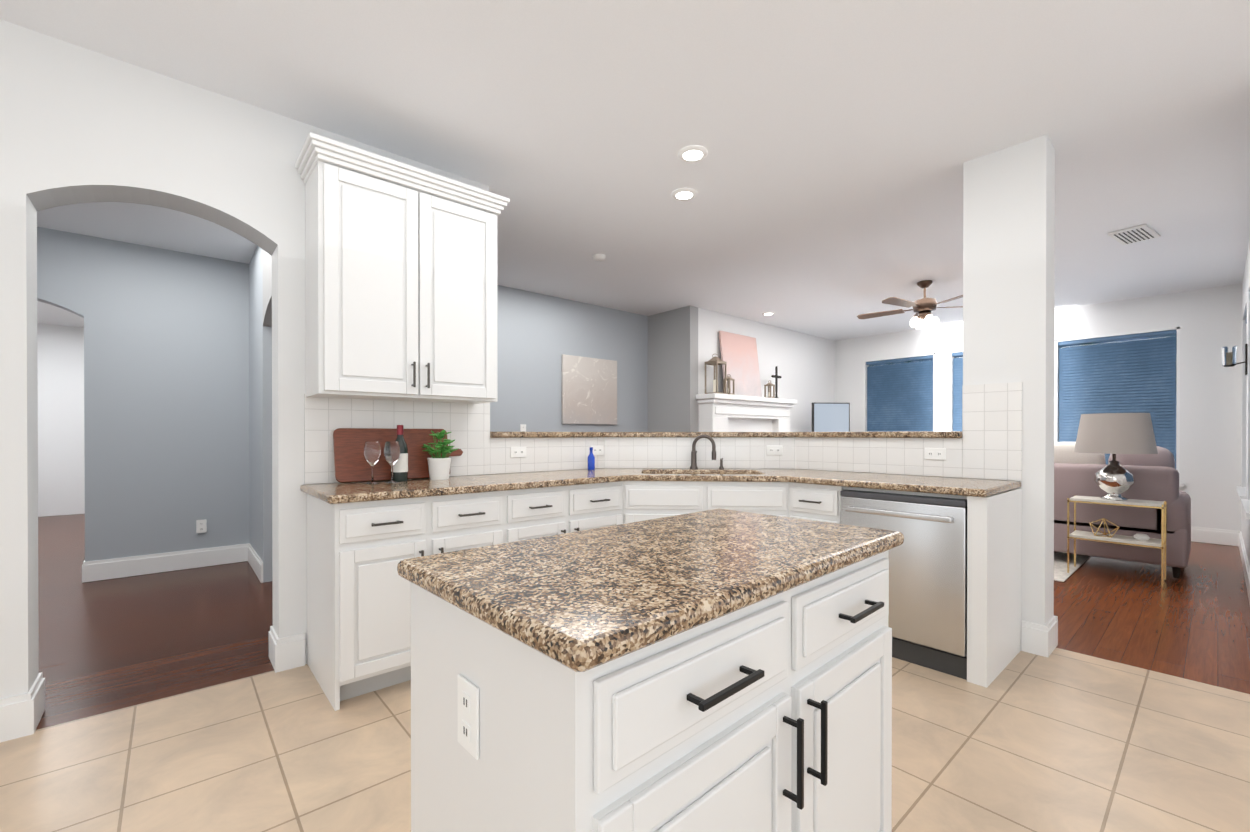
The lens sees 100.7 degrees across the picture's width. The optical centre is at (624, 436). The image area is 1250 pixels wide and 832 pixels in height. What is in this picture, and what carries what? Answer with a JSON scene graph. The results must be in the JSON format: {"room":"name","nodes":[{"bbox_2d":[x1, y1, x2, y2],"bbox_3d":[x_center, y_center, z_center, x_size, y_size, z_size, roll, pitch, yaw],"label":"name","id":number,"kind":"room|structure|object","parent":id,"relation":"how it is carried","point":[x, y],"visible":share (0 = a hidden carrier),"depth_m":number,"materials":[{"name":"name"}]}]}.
{"room":"kitchen","nodes":[
{"label":"kitchen","id":0,"kind":"room"},
{"bbox_2d":[37,323,84,516],"bbox_3d":[-7.879,-0.234,7.816,2.650,2.742,0.150,0,0,-41],"label":"wall","id":1,"kind":"structure","parent":0,"point":[61,456],"depth_m":7.46,"materials":[{"name":"paint"}]},
{"bbox_2d":[37,227,249,582],"bbox_3d":[-5.255,-0.217,3.335,4.600,2.742,0.182,0,0,-41],"label":"wall","id":2,"kind":"structure","parent":0,"point":[166,393],"depth_m":4.38,"materials":[{"name":"grey paint"}]},
{"bbox_2d":[196,519,206,532],"bbox_3d":[-3.721,0.789,4.552,0.070,0.115,0.008,0,0,-41],"label":"outlet","id":3,"kind":"object","parent":2,"relation":"attached to","point":[201,526],"visible":1,"depth_m":4.55,"materials":[{"name":"white plastic"}]},
{"bbox_2d":[0,19,488,742],"bbox_3d":[-3.030,-0.211,1.535,5.580,2.742,0.242,0,0,-41],"label":"wall","id":4,"kind":"structure","parent":0,"point":[80,125],"depth_m":2.19,"materials":[{"name":"paint"}]},
{"bbox_2d":[304,394,489,483],"bbox_3d":[-1.240,0.012,2.956,1.015,0.454,0.008,0,0,-41],"label":"backsplash","id":5,"kind":"structure","parent":4,"relation":"attached to","point":[467,426],"depth_m":2.90,"materials":[{"name":"tile"}]},
{"bbox_2d":[295,132,509,403],"bbox_3d":[-1.156,-0.782,2.783,0.997,1.163,0.371,0,0,-41],"label":"upper cabinet","id":6,"kind":"object","parent":4,"relation":"attached to","point":[401,281],"visible":1,"depth_m":2.61,"materials":[{"name":"white wood"}]},
{"bbox_2d":[248,246,271,582],"bbox_3d":[-2.559,-0.219,3.840,0.156,2.742,2.640,0,0,-41],"label":"wall","id":7,"kind":"structure","parent":0,"point":[260,399],"depth_m":4.17,"materials":[{"name":"grey paint"}]},
{"bbox_2d":[490,437,604,473],"bbox_3d":[-0.503,0.123,3.601,0.943,0.228,0.008,0,0,-41],"label":"backsplash","id":8,"kind":"structure","parent":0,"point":[547,454],"depth_m":3.55,"materials":[{"name":"tile"}]},
{"bbox_2d":[511,447,525,457],"bbox_3d":[-0.701,0.103,3.415,0.115,0.070,0.008,0,0,-41],"label":"outlet","id":9,"kind":"object","parent":8,"relation":"attached to","point":[518,452],"visible":1,"depth_m":3.41,"materials":[{"name":"white plastic"}]},
{"bbox_2d":[591,445,603,454],"bbox_3d":[-0.205,0.102,3.849,0.115,0.070,0.008,0,0,-41],"label":"outlet","id":10,"kind":"object","parent":8,"relation":"attached to","point":[598,449],"visible":0.94,"depth_m":3.85,"materials":[{"name":"white plastic"}]},
{"bbox_2d":[490,285,647,431],"bbox_3d":[-1.230,-0.226,5.659,4.240,2.742,0.150,0,0,-41],"label":"wall","id":11,"kind":"structure","parent":0,"point":[538,335],"depth_m":5.92,"materials":[{"name":"grey paint"}]},
{"bbox_2d":[520,424,525,431],"bbox_3d":[-1.110,-0.075,5.659,0.070,0.115,0.008,0,0,-41],"label":"light switch","id":12,"kind":"object","parent":11,"relation":"attached to","point":[522,427],"visible":0.71,"depth_m":5.65,"materials":[{"name":"white plastic"}]},
{"bbox_2d":[561,354,616,424],"bbox_3d":[-0.416,-0.547,6.246,0.820,0.800,0.033,0,0,-41],"label":"painting","id":13,"kind":"object","parent":11,"relation":"attached to","point":[588,390],"visible":0.96,"depth_m":6.21,"materials":[{"name":"beige fabric"}]},
{"bbox_2d":[0,648,1249,831],"bbox_3d":[-0.178,1.191,-0.111,7.700,0.050,6.070,0,0,-41],"label":"floor","id":14,"kind":"structure","parent":0,"point":[1059,740],"depth_m":1.86,"materials":[{"name":"beige tile"}]},
{"bbox_2d":[307,494,433,710],"bbox_3d":[-1.090,0.718,2.682,0.857,0.876,0.618,0,0,-41],"label":"base cabinet","id":15,"kind":"object","parent":14,"relation":"on","point":[359,604],"depth_m":2.28,"materials":[{"name":"white wood"}]},
{"bbox_2d":[397,508,903,831],"bbox_3d":[0.139,0.705,1.195,1.099,0.914,0.652,0,0,-41],"label":"kitchen island","id":16,"kind":"object","parent":14,"relation":"on","point":[720,670],"visible":1,"depth_m":0.89,"materials":[{"name":"white wood"}]},
{"bbox_2d":[458,674,478,759],"bbox_3d":[-0.261,0.463,0.858,0.009,0.115,0.070,0,0,-41],"label":"outlet","id":17,"kind":"object","parent":16,"relation":"attached to","point":[468,684],"depth_m":0.85,"materials":[{"name":"white plastic"}]},
{"bbox_2d":[880,494,1007,682],"bbox_3d":[1.645,0.728,2.883,0.646,0.854,0.620,0,0,-41],"label":"base cabinet","id":18,"kind":"object","parent":14,"relation":"on","point":[955,579],"depth_m":2.51,"materials":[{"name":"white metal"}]},
{"bbox_2d":[300,468,1021,553],"bbox_3d":[0.253,0.287,2.706,2.972,0.091,2.348,0,0,-41],"label":"countertop","id":19,"kind":"structure","parent":18,"relation":"on","point":[455,513],"depth_m":2.83,"materials":[{"name":"brown stone"}]},
{"bbox_2d":[364,441,380,483],"bbox_3d":[-1.297,0.134,2.660,0.080,0.215,0.080,0,0,-41],"label":"wine glass","id":20,"kind":"object","parent":19,"relation":"on","point":[372,452],"visible":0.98,"depth_m":2.63,"materials":[{"name":"clear glass"}]},
{"bbox_2d":[384,441,399,482],"bbox_3d":[-1.216,0.133,2.704,0.080,0.215,0.080,0,0,-41],"label":"wine glass","id":21,"kind":"object","parent":19,"relation":"on","point":[391,452],"visible":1,"depth_m":2.68,"materials":[{"name":"clear glass"}]},
{"bbox_2d":[333,428,462,482],"bbox_3d":[-1.237,0.097,2.895,0.689,0.282,0.078,0,0,-41],"label":"cutting board","id":22,"kind":"object","parent":19,"relation":"on","point":[351,463],"visible":0.73,"depth_m":2.79,"materials":[{"name":"brown wood"}]},
{"bbox_2d":[393,425,407,481],"bbox_3d":[-1.210,0.090,2.789,0.078,0.302,0.078,0,0,-41],"label":"wine bottle","id":23,"kind":"object","parent":19,"relation":"on","point":[400,470],"visible":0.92,"depth_m":2.77,"materials":[{"name":"black glass"}]},
{"bbox_2d":[422,430,458,479],"bbox_3d":[-1.031,0.101,2.917,0.186,0.278,0.215,0,0,-41],"label":"potted plant","id":24,"kind":"object","parent":19,"relation":"on","point":[439,466],"visible":1,"depth_m":2.87,"materials":[{"name":"green plant"}]},
{"bbox_2d":[588,447,594,469],"bbox_3d":[-0.240,0.157,3.677,0.052,0.160,0.052,0,0,-41],"label":"soap bottle","id":25,"kind":"object","parent":19,"relation":"on","point":[591,461],"visible":1,"depth_m":3.66,"materials":[{"name":"blue glass"}]},
{"bbox_2d":[688,446,723,469],"bbox_3d":[0.601,0.155,3.770,0.190,0.164,0.210,0,0,-41],"label":"faucet","id":26,"kind":"object","parent":19,"relation":"on","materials":[{"name":"black metal"}]},
{"bbox_2d":[840,489,966,679],"bbox_3d":[1.598,0.728,2.842,0.615,0.854,0.612,0,0,-41],"label":"dishwasher","id":27,"kind":"object","parent":18,"relation":"in","point":[927,616],"depth_m":2.58,"materials":[{"name":"grey metal"}]},
{"bbox_2d":[0,0,1249,340],"bbox_3d":[-1.048,-1.635,5.050,13.200,0.080,15.000,0,0,-41],"label":"ceiling","id":28,"kind":"structure","parent":0,"point":[840,140],"depth_m":2.62,"materials":[{"name":"paint"}]},
{"bbox_2d":[592,254,605,260],"bbox_3d":[-0.229,-1.577,4.570,0.120,0.028,0.120,0,0,-41],"label":"smoke detector","id":29,"kind":"object","parent":28,"relation":"attached to","point":[598,257],"visible":1,"depth_m":4.54,"materials":[{"name":"white plastic"}]},
{"bbox_2d":[671,188,696,200],"bbox_3d":[0.389,-1.582,3.393,0.170,0.010,0.170,0,0,-41],"label":"recessed light","id":30,"kind":"object","parent":28,"relation":"in","point":[683,194],"visible":0.94,"depth_m":3.38,"materials":[{"name":"white plastic"}]},
{"bbox_2d":[678,145,707,162],"bbox_3d":[0.380,-1.580,2.906,0.170,0.010,0.170,0,0,-41],"label":"recessed light","id":31,"kind":"object","parent":28,"relation":"in","point":[691,153],"visible":0.96,"depth_m":2.89,"materials":[{"name":"white plastic"}]},
{"bbox_2d":[762,312,774,314],"bbox_3d":[1.865,-1.594,6.733,0.170,0.010,0.170,0,0,-41],"label":"recessed light","id":32,"kind":"object","parent":28,"relation":"in","point":[768,313],"visible":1,"depth_m":6.70,"materials":[{"name":"white"}]},
{"bbox_2d":[857,280,962,328],"bbox_3d":[3.061,-1.367,5.365,1.271,0.456,1.257,0,0,-41],"label":"ceiling fan","id":33,"kind":"object","parent":28,"relation":"hanging from","point":[924,307],"visible":1,"depth_m":5.30,"materials":[{"name":"brown wood"}]},
{"bbox_2d":[1107,224,1160,244],"bbox_3d":[3.996,-1.580,4.068,0.400,0.020,0.220,0,0,-33],"label":"ceiling vent","id":34,"kind":"object","parent":28,"relation":"in","point":[1139,233],"visible":1,"depth_m":4.04,"materials":[{"name":"white metal"}]},
{"bbox_2d":[36,514,1249,729],"bbox_3d":[-1.048,1.179,5.061,13.200,0.057,15.000,0,0,-41],"label":"floor","id":35,"kind":"structure","parent":0,"point":[107,645],"depth_m":3.21,"materials":[{"name":"brown wood"}]},
{"bbox_2d":[696,393,796,431],"bbox_3d":[1.750,0.311,6.803,1.930,1.660,0.550,0,0,-41],"label":"fireplace","id":36,"kind":"object","parent":35,"relation":"on","point":[718,412],"visible":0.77,"depth_m":6.71,"materials":[{"name":"white"}]},
{"bbox_2d":[705,354,726,393],"bbox_3d":[1.122,-0.771,6.416,0.190,0.505,0.190,0,0,-41],"label":"lantern","id":37,"kind":"object","parent":36,"relation":"on","point":[715,361],"visible":0.94,"depth_m":6.39,"materials":[{"name":"brown wood"}]},
{"bbox_2d":[723,374,734,394],"bbox_3d":[1.305,-0.652,6.511,0.100,0.265,0.100,0,0,-41],"label":"lantern","id":38,"kind":"object","parent":36,"relation":"on","point":[729,378],"visible":0.92,"depth_m":6.50,"materials":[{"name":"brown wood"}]},
{"bbox_2d":[719,331,761,396],"bbox_3d":[1.540,-0.942,6.879,0.780,0.840,0.030,0,-7,-41],"label":"framed picture","id":39,"kind":"object","parent":36,"relation":"on","point":[739,355],"visible":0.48,"depth_m":6.86,"materials":[{"name":"fabric"}]},
{"bbox_2d":[764,380,774,397],"bbox_3d":[1.982,-0.645,7.103,0.100,0.248,0.100,0,0,-41],"label":"lantern","id":40,"kind":"object","parent":36,"relation":"on","point":[769,385],"visible":0.96,"depth_m":7.09,"materials":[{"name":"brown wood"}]},
{"bbox_2d":[771,366,781,397],"bbox_3d":[2.129,-0.755,7.284,0.232,0.466,0.100,0,0,-41],"label":"decor","id":41,"kind":"object","parent":36,"relation":"on","point":[776,376],"visible":1,"depth_m":7.28,"materials":[{"name":"grey metal"}]},
{"bbox_2d":[812,403,849,431],"bbox_3d":[3.064,0.317,7.723,0.800,1.640,0.400,0,0,-4],"label":"television","id":42,"kind":"object","parent":35,"relation":"on","point":[830,417],"visible":0.31,"depth_m":7.69,"materials":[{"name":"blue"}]},
{"bbox_2d":[1054,551,1090,581],"bbox_3d":[3.633,1.140,5.899,2.650,0.008,2.500,0,0,-41],"label":"living room rug","id":43,"kind":"object","parent":35,"relation":"on","point":[1061,574],"visible":0.21,"depth_m":4.62,"materials":[{"name":"beige fabric"}]},
{"bbox_2d":[1054,442,1190,577],"bbox_3d":[4.082,0.593,5.200,0.932,1.089,2.140,0,0,-41],"label":"sofa","id":44,"kind":"object","parent":43,"relation":"on","point":[1156,476],"visible":0.33,"depth_m":4.41,"materials":[{"name":"grey fabric"}]},
{"bbox_2d":[1067,495,1166,587],"bbox_3d":[4.007,0.829,4.232,0.320,0.624,0.560,0,0,-41],"label":"console table","id":45,"kind":"object","parent":35,"relation":"on","point":[1141,540],"visible":1,"depth_m":4.14,"materials":[{"name":"gold metal"}]},
{"bbox_2d":[1074,413,1157,500],"bbox_3d":[4.000,0.165,4.237,0.500,0.700,0.500,0,0,-41],"label":"table lamp","id":46,"kind":"object","parent":45,"relation":"on","point":[1113,434],"visible":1,"depth_m":4.12,"materials":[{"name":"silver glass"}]},
{"bbox_2d":[648,306,697,431],"bbox_3d":[0.605,-0.230,6.667,0.150,2.742,0.750,0,0,-41],"label":"wall","id":47,"kind":"structure","parent":0,"point":[672,368],"depth_m":6.54,"materials":[{"name":"paint"}]},
{"bbox_2d":[490,431,961,477],"bbox_3d":[0.567,0.561,3.402,2.290,1.185,2.420,0,0,-41],"label":"wall","id":48,"kind":"structure","parent":0,"point":[928,434],"depth_m":3.63,"materials":[{"name":"paint"}]},
{"bbox_2d":[605,437,795,468],"bbox_3d":[0.552,0.122,3.861,1.414,0.228,0.008,0,0,4],"label":"backsplash","id":49,"kind":"structure","parent":48,"relation":"attached to","point":[672,452],"depth_m":3.86,"materials":[{"name":"tile"}]},
{"bbox_2d":[767,446,782,454],"bbox_3d":[1.102,0.102,3.815,0.115,0.070,0.008,0,0,4],"label":"outlet","id":50,"kind":"object","parent":49,"relation":"attached to","point":[774,450],"visible":1,"depth_m":3.81,"materials":[{"name":"white plastic"}]},
{"bbox_2d":[796,438,961,477],"bbox_3d":[1.607,0.123,3.412,0.008,0.228,1.070,0,0,-41],"label":"backsplash","id":51,"kind":"structure","parent":48,"relation":"attached to","point":[905,456],"depth_m":3.35,"materials":[{"name":"tile"}]},
{"bbox_2d":[925,448,945,459],"bbox_3d":[1.860,0.104,3.109,0.008,0.070,0.115,0,0,-41],"label":"outlet","id":52,"kind":"object","parent":51,"relation":"attached to","point":[935,453],"visible":1,"depth_m":3.10,"materials":[{"name":"white plastic"}]},
{"bbox_2d":[698,308,833,431],"bbox_3d":[2.222,-0.234,7.682,3.620,2.742,0.150,0,0,-41],"label":"wall","id":53,"kind":"structure","parent":0,"point":[803,363],"depth_m":7.71,"materials":[{"name":"white paint"}]},
{"bbox_2d":[963,134,1057,657],"bbox_3d":[2.176,-0.216,2.934,0.252,2.742,0.395,0,0,-41],"label":"column","id":54,"kind":"structure","parent":0,"point":[1008,264],"depth_m":2.81,"materials":[{"name":"paint"}]},
{"bbox_2d":[962,382,1021,480],"bbox_3d":[2.051,-0.028,2.903,0.008,0.534,0.279,0,0,-41],"label":"backsplash","id":55,"kind":"structure","parent":54,"relation":"attached to","point":[991,431],"depth_m":2.90,"materials":[{"name":"tile"}]},
{"bbox_2d":[834,283,1241,545],"bbox_3d":[5.023,-0.231,7.102,0.166,2.742,4.710,0,0,-41],"label":"wall","id":56,"kind":"structure","parent":0,"point":[1208,321],"depth_m":5.66,"materials":[{"name":"white paint"}]},
{"bbox_2d":[864,353,934,431],"bbox_3d":[4.229,-0.339,7.995,0.185,1.770,1.100,0,0,-41],"label":"window","id":57,"kind":"structure","parent":56,"relation":"in","point":[899,393],"depth_m":7.97,"materials":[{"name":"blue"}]},
{"bbox_2d":[949,350,962,430],"bbox_3d":[5.032,-0.335,7.077,0.185,1.770,1.100,0,0,-41],"label":"window","id":58,"kind":"structure","parent":56,"relation":"in","point":[955,384],"depth_m":7.41,"materials":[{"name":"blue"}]},
{"bbox_2d":[1054,327,1182,486],"bbox_3d":[5.822,-0.332,6.174,0.185,1.770,1.140,0,0,-41],"label":"window","id":59,"kind":"structure","parent":56,"relation":"in","point":[1133,372],"depth_m":6.11,"materials":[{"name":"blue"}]},
{"bbox_2d":[1239,238,1249,603],"bbox_3d":[4.737,-0.219,3.834,4.900,2.742,0.166,0,0,-41],"label":"wall","id":60,"kind":"structure","parent":0,"point":[1244,541],"depth_m":4.41,"materials":[{"name":"white paint"}]},
{"bbox_2d":[1222,344,1246,374],"bbox_3d":[5.209,-0.650,4.431,0.090,0.260,0.143,0,0,-41],"label":"sconce","id":61,"kind":"object","parent":60,"relation":"attached to","point":[1229,356],"visible":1,"depth_m":4.42,"materials":[{"name":"grey metal"}]},
{"bbox_2d":[1236,299,1246,500],"bbox_3d":[5.897,-0.327,4.861,1.260,1.770,0.185,0,0,-41],"label":"window","id":62,"kind":"structure","parent":60,"relation":"in","point":[1241,491],"depth_m":5.27,"materials":[{"name":"white"}]},
{"bbox_2d":[1241,285,1249,518],"bbox_3d":[4.730,-0.323,3.841,1.160,1.770,0.185,0,0,-41],"label":"window","id":63,"kind":"structure","parent":60,"relation":"in","point":[1245,504],"depth_m":4.22,"materials":[{"name":"white"}]}
]}

